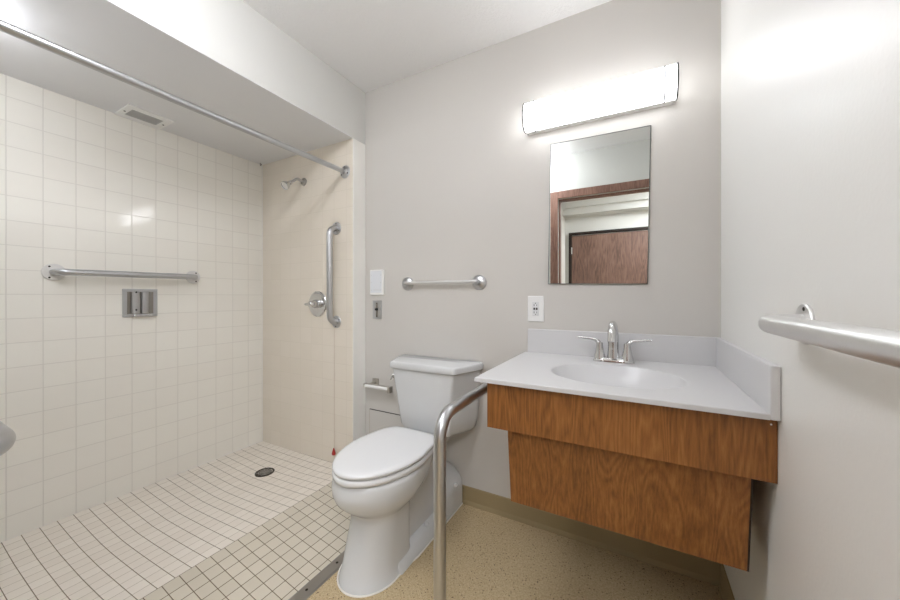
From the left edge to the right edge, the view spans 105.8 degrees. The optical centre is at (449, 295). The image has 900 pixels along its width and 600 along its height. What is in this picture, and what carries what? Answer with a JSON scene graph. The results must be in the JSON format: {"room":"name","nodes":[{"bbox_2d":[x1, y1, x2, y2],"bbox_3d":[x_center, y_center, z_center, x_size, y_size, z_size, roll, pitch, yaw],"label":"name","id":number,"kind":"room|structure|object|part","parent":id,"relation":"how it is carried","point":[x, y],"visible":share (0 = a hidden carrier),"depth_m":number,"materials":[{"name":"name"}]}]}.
{"room":"accessible bathroom","nodes":[
{"label":"accessible bathroom","id":0,"kind":"room"},
{"bbox_2d":[0,73,261,542],"bbox_3d":[-1.840,-0.102,1.972,0.120,2.680,1.890,0,0,29],"label":"wall","id":1,"kind":"structure","parent":0,"point":[101,405],"depth_m":1.84,"materials":[{"name":"tile"}]},
{"bbox_2d":[41,264,199,283],"bbox_3d":[-1.765,-0.118,1.910,0.072,0.086,0.678,0,0,29],"label":"grab bar","id":2,"kind":"object","parent":1,"relation":"attached to","point":[54,272],"visible":1,"depth_m":1.78,"materials":[{"name":"silver metal"}]},
{"bbox_2d":[122,289,156,316],"bbox_3d":[-1.771,0.040,1.950,0.030,0.159,0.158,0,0,29],"label":"soap dish","id":3,"kind":"object","parent":1,"relation":"attached to","point":[135,302],"visible":1,"depth_m":1.94,"materials":[{"name":"silver metal"}]},
{"bbox_2d":[133,314,152,315],"bbox_3d":[-1.764,0.110,1.955,0.023,0.010,0.082,0,0,29],"label":"tray","id":4,"kind":"object","parent":3,"relation":"on","point":[133,314],"depth_m":1.95,"materials":[{"name":"silver metal"}]},
{"bbox_2d":[140,165,262,488],"bbox_3d":[-1.804,0.060,1.909,0.009,2.116,1.574,0,0,29],"label":"trim","id":5,"kind":"structure","parent":1,"relation":"attached to","point":[262,165],"depth_m":2.59,"materials":[{"name":"white"}]},
{"bbox_2d":[0,441,350,599],"bbox_3d":[-1.199,1.164,1.653,1.432,0.147,1.700,0,0,29],"label":"floor","id":6,"kind":"structure","parent":0,"point":[128,546],"depth_m":1.55,"materials":[{"name":"tile"}]},
{"bbox_2d":[255,467,274,476],"bbox_3d":[-1.176,1.122,2.161,0.112,0.012,0.112,0,0,29],"label":"floor drain","id":7,"kind":"object","parent":6,"relation":"in","point":[263,472],"visible":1,"depth_m":2.15,"materials":[{"name":"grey metal"}]},
{"bbox_2d":[288,550,344,599],"bbox_3d":[-0.579,1.156,1.300,0.058,0.007,1.668,0,0,29],"label":"trim","id":8,"kind":"structure","parent":6,"relation":"attached to","point":[307,590],"depth_m":1.38,"materials":[{"name":"metal"}]},
{"bbox_2d":[0,0,352,164],"bbox_3d":[-1.396,-0.999,1.686,0.932,0.002,1.570,0,0,29],"label":"ceiling","id":9,"kind":"structure","parent":0,"point":[101,31],"depth_m":1.56,"materials":[{"name":"paint"}]},
{"bbox_2d":[114,104,174,129],"bbox_3d":[-1.701,-0.993,1.898,0.186,0.009,0.202,0,0,29],"label":"ceiling vent","id":10,"kind":"object","parent":9,"relation":"in","point":[131,112],"visible":1,"depth_m":1.89,"materials":[{"name":"white metal"}]},
{"bbox_2d":[108,0,364,143],"bbox_3d":[-1.370,-1.221,1.734,0.933,0.443,1.920,0,0,29],"label":"wall","id":11,"kind":"structure","parent":0,"point":[232,33],"depth_m":1.62,"materials":[{"name":"paint"}]},
{"bbox_2d":[263,138,352,462],"bbox_3d":[-0.968,0.120,2.478,0.929,2.235,0.230,0,0,29],"label":"wall","id":12,"kind":"structure","parent":0,"point":[298,345],"depth_m":2.37,"materials":[{"name":"tile"}]},
{"bbox_2d":[0,20,349,177],"bbox_3d":[-1.042,-0.791,1.493,0.082,0.091,1.571,0,0,28],"label":"shower curtain rod","id":13,"kind":"object","parent":12,"relation":"attached to","point":[5,27],"visible":1,"depth_m":1.28,"materials":[{"name":"silver metal"}]},
{"bbox_2d":[281,178,306,189],"bbox_3d":[-1.057,-0.761,2.297,0.062,0.123,0.174,0,0,29],"label":"shower fixture","id":14,"kind":"object","parent":12,"relation":"attached to","point":[285,185],"visible":1,"depth_m":2.26,"materials":[{"name":"silver metal"}]},
{"bbox_3d":[-1.046,-0.779,2.321,0.021,0.059,0.113,0,0,26],"label":"arm","id":15,"kind":"part","parent":14,"relation":"part of","materials":[{"name":"silver metal"}]},
{"bbox_2d":[304,291,325,316],"bbox_3d":[-0.912,0.054,2.275,0.174,0.174,0.075,0,0,29],"label":"shower valve","id":16,"kind":"object","parent":12,"relation":"attached to","point":[317,301],"visible":0.98,"depth_m":2.28,"materials":[{"name":"silver metal"}]},
{"bbox_3d":[-0.914,0.054,2.270,0.058,0.058,0.063,0,0,29],"label":"handle","id":17,"kind":"part","parent":16,"relation":"part of","materials":[{"name":"silver metal"}]},
{"bbox_2d":[326,222,340,327],"bbox_3d":[-0.759,-0.136,2.190,0.082,0.692,0.078,0,0,29],"label":"grab bar","id":18,"kind":"object","parent":12,"relation":"attached to","point":[335,229],"visible":1,"depth_m":2.16,"materials":[{"name":"silver metal"}]},
{"bbox_2d":[332,328,335,455],"bbox_3d":[-0.756,0.624,2.212,0.025,0.823,0.025,0,0,29],"label":"pull cord","id":19,"kind":"object","parent":18,"relation":"hanging from","point":[333,451],"visible":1,"depth_m":2.22,"materials":[{"name":"white fabric"}]},
{"bbox_3d":[-0.752,0.602,2.218,0.002,0.780,0.002,0,0,-2],"label":"cord","id":20,"kind":"part","parent":19,"relation":"part of","materials":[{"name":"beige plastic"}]},
{"bbox_2d":[353,138,364,440],"bbox_3d":[-0.587,0.080,2.202,0.004,2.155,0.110,0,0,29],"label":"trim","id":21,"kind":"structure","parent":12,"relation":"attached to","point":[358,147],"depth_m":2.19,"materials":[{"name":"white paint"}]},
{"bbox_2d":[243,0,611,92],"bbox_3d":[-0.087,-1.392,1.037,1.987,0.100,1.920,0,0,29],"label":"ceiling","id":22,"kind":"structure","parent":0,"point":[373,44],"depth_m":1.70,"materials":[{"name":"white paint"}]},
{"bbox_2d":[307,504,721,599],"bbox_3d":[0.135,1.197,0.985,1.548,0.080,1.800,0,0,29],"label":"floor","id":23,"kind":"structure","parent":0,"point":[490,556],"depth_m":1.42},
{"bbox_2d":[332,354,482,597],"bbox_3d":[-0.234,0.758,1.633,0.536,0.802,0.758,0,0,29],"label":"toilet","id":24,"kind":"object","parent":23,"relation":"on","point":[384,478],"visible":0.94,"depth_m":1.48,"materials":[{"name":"white glazed porcelain"}]},
{"bbox_3d":[-0.289,0.944,1.532,0.368,0.426,0.523,0,0,29],"label":"bowl","id":25,"kind":"part","parent":24,"relation":"part of","materials":[{"name":"white ceramic"}]},
{"bbox_3d":[-0.295,0.717,1.520,0.370,0.025,0.501,0,0,29],"label":"seat","id":26,"kind":"part","parent":24,"relation":"part of","materials":[{"name":"white plastic"}]},
{"bbox_3d":[-0.295,0.689,1.520,0.370,0.022,0.501,0,0,29],"label":"lid","id":27,"kind":"part","parent":24,"relation":"part of","materials":[{"name":"white plastic"}]},
{"bbox_3d":[-0.106,0.376,1.869,0.536,0.038,0.220,0,0,29],"label":"tank lid","id":28,"kind":"part","parent":24,"relation":"part of","materials":[{"name":"white ceramic"}]},
{"bbox_3d":[-0.104,0.563,1.871,0.512,0.337,0.200,0,0,29],"label":"tank","id":29,"kind":"part","parent":24,"relation":"part of","materials":[{"name":"white ceramic"}]},
{"bbox_3d":[-0.102,1.047,1.876,0.280,0.220,0.200,0,0,29],"label":"plate","id":30,"kind":"part","parent":24,"relation":"part of","materials":[{"name":"white ceramic"}]},
{"bbox_2d":[434,383,486,599],"bbox_3d":[0.159,0.737,1.360,0.086,0.842,0.880,0,0,29],"label":"support rail","id":31,"kind":"object","parent":23,"relation":"on","point":[442,423],"visible":0.7,"depth_m":0.99,"materials":[{"name":"silver metal"}]},
{"bbox_2d":[365,0,720,498],"bbox_3d":[0.233,-0.102,1.888,2.237,2.680,0.120,0,0,29],"label":"wall","id":32,"kind":"structure","parent":0,"point":[456,187],"depth_m":1.77,"materials":[{"name":"grey paint"}]},
{"bbox_2d":[370,269,383,294],"bbox_3d":[-0.470,-0.088,2.192,0.113,0.161,0.016,0,0,29],"label":"panel","id":33,"kind":"object","parent":32,"relation":"attached to","point":[376,276],"visible":1,"depth_m":2.19,"materials":[{"name":"white plastic"}]},
{"bbox_2d":[373,301,381,318],"bbox_3d":[-0.474,0.089,2.191,0.071,0.118,0.021,0,0,29],"label":"switch plate","id":34,"kind":"object","parent":32,"relation":"attached to","point":[377,305],"visible":1,"depth_m":2.19,"materials":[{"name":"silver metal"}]},
{"bbox_2d":[363,378,392,393],"bbox_3d":[-0.439,0.561,2.136,0.212,0.056,0.086,0,0,29],"label":"toilet paper holder","id":35,"kind":"object","parent":32,"relation":"attached to","point":[374,384],"visible":1,"depth_m":2.11,"materials":[{"name":"grey metal"}]},
{"bbox_3d":[-0.481,0.556,2.202,0.048,0.046,0.011,0,0,29],"label":"wall plate","id":36,"kind":"part","parent":35,"relation":"part of","materials":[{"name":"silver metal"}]},
{"bbox_2d":[369,409,405,433],"bbox_3d":[-0.352,0.898,2.135,0.397,0.320,0.004,0,0,29],"label":"access panel","id":37,"kind":"object","parent":32,"relation":"attached to","point":[378,419],"visible":0.36,"depth_m":2.18,"materials":[{"name":"grey paint"}]},
{"bbox_2d":[402,275,485,290],"bbox_3d":[-0.058,-0.074,1.953,0.558,0.082,0.045,0,0,29],"label":"towel bar","id":38,"kind":"object","parent":32,"relation":"attached to","point":[479,281],"visible":1,"depth_m":1.90,"materials":[{"name":"silver metal"}]},
{"bbox_3d":[-0.268,-0.074,2.067,0.082,0.082,0.045,0,0,29],"label":"post","id":39,"kind":"part","parent":38,"relation":"part of","materials":[{"name":"silver metal"}]},
{"bbox_3d":[0.151,-0.074,1.840,0.082,0.082,0.045,0,0,29],"label":"post","id":40,"kind":"part","parent":38,"relation":"part of","materials":[{"name":"silver metal"}]},
{"bbox_2d":[528,296,543,321],"bbox_3d":[0.429,0.064,1.706,0.080,0.128,0.011,0,0,29],"label":"outlet","id":41,"kind":"object","parent":32,"relation":"attached to","point":[535,303],"visible":1,"depth_m":1.70,"materials":[{"name":"white plastic"}]},
{"bbox_2d":[532,302,538,315],"bbox_3d":[0.428,0.064,1.704,0.032,0.070,0.002,0,0,29],"label":"receptacle","id":42,"kind":"object","parent":41,"relation":"attached to","point":[535,305],"depth_m":1.70,"materials":[{"name":"white plastic"}]},
{"bbox_2d":[462,485,719,585],"bbox_3d":[0.451,1.107,1.695,1.429,0.100,0.010,0,0,29],"label":"baseboard","id":43,"kind":"structure","parent":32,"relation":"attached to","point":[701,569],"depth_m":1.57,"materials":[{"name":"beige rubber"}]},
{"bbox_2d":[548,125,650,283],"bbox_3d":[0.677,-0.398,1.575,0.426,0.687,0.006,1,1,29],"label":"mirror","id":44,"kind":"object","parent":32,"relation":"attached to","point":[599,204],"visible":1,"depth_m":1.56,"materials":[{"name":"clear glass"}]},
{"bbox_2d":[522,62,678,135],"bbox_3d":[0.649,-0.875,1.536,0.632,0.139,0.102,1,0,29],"label":"vanity light","id":45,"kind":"object","parent":32,"relation":"attached to","point":[659,87],"visible":1,"depth_m":1.49,"materials":[{"name":"white plastic"}]},
{"bbox_2d":[528,329,719,366],"bbox_3d":[0.736,0.230,1.535,0.776,0.130,0.020,0,0,29],"label":"backsplash","id":46,"kind":"structure","parent":32,"relation":"attached to","point":[690,350],"depth_m":1.47,"materials":[{"name":"white stone"}]},
{"bbox_2d":[487,383,777,571],"bbox_3d":[0.604,0.507,1.266,0.748,0.425,0.620,0,0,29],"label":"vanity cabinet","id":47,"kind":"object","parent":32,"relation":"attached to","point":[678,479],"visible":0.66,"depth_m":0.97,"materials":[{"name":"brown wood"}]},
{"bbox_2d":[475,329,780,420],"bbox_3d":[0.583,0.290,1.266,0.788,0.250,0.639,0,0,29],"label":"countertop","id":48,"kind":"structure","parent":47,"relation":"on","point":[698,373],"depth_m":1.24,"materials":[{"name":"white stone"}]},
{"bbox_2d":[578,321,651,363],"bbox_3d":[0.670,0.191,1.402,0.283,0.177,0.164,0,0,29],"label":"faucet","id":49,"kind":"object","parent":48,"relation":"on","point":[613,356],"visible":1,"depth_m":1.43,"materials":[{"name":"silver metal"}]},
{"bbox_3d":[0.614,0.202,1.490,0.102,0.050,0.025,0,0,29],"label":"lever","id":50,"kind":"part","parent":49,"relation":"part of","materials":[{"name":"silver metal"}]},
{"bbox_3d":[0.647,0.232,1.473,0.049,0.072,0.049,0,0,29],"label":"handle","id":51,"kind":"part","parent":49,"relation":"part of","materials":[{"name":"silver metal"}]},
{"bbox_3d":[0.670,0.187,1.402,0.054,0.168,0.164,0,0,29],"label":"spout","id":52,"kind":"part","parent":49,"relation":"part of","materials":[{"name":"silver metal"}]},
{"bbox_3d":[0.741,0.232,1.422,0.049,0.072,0.049,0,0,29],"label":"handle","id":53,"kind":"part","parent":49,"relation":"part of","materials":[{"name":"silver metal"}]},
{"bbox_3d":[0.773,0.202,1.404,0.102,0.050,0.025,0,0,29],"label":"lever","id":54,"kind":"part","parent":49,"relation":"part of","materials":[{"name":"silver metal"}]},
{"bbox_3d":[0.490,0.571,1.032,0.640,0.298,0.058,0,0,29],"label":"panel","id":55,"kind":"part","parent":47,"relation":"part of","materials":[{"name":"orange wood"}]},
{"bbox_2d":[721,0,899,599],"bbox_3d":[0.733,-0.102,0.592,0.120,2.680,1.920,0,0,29],"label":"wall","id":56,"kind":"structure","parent":0,"point":[810,89],"depth_m":0.64,"materials":[{"name":"paint"}]},
{"bbox_2d":[718,564,734,599],"bbox_3d":[0.678,1.100,0.625,0.010,0.115,1.654,0,0,29],"label":"baseboard","id":57,"kind":"structure","parent":56,"relation":"attached to","point":[724,586],"depth_m":1.29,"materials":[{"name":"beige rubber"}]},
{"bbox_2d":[758,304,899,368],"bbox_3d":[0.526,0.055,0.420,0.082,0.084,0.722,0,0,29],"label":"grab bar","id":58,"kind":"object","parent":56,"relation":"attached to","point":[878,345],"visible":1,"depth_m":0.43,"materials":[{"name":"silver metal"}]},
{"bbox_3d":[-0.979,-0.102,0.498,3.040,2.680,0.120,0,0,29],"label":"wall","id":59,"kind":"structure","parent":0,"visible":0},
{"bbox_2d":[0,421,15,455],"bbox_3d":[-0.923,0.209,0.596,0.724,0.076,0.108,0,0,29],"label":"grab bar","id":60,"kind":"object","parent":59,"relation":"attached to","point":[7,435],"visible":1,"depth_m":0.48,"materials":[{"name":"silver metal"}]}
]}

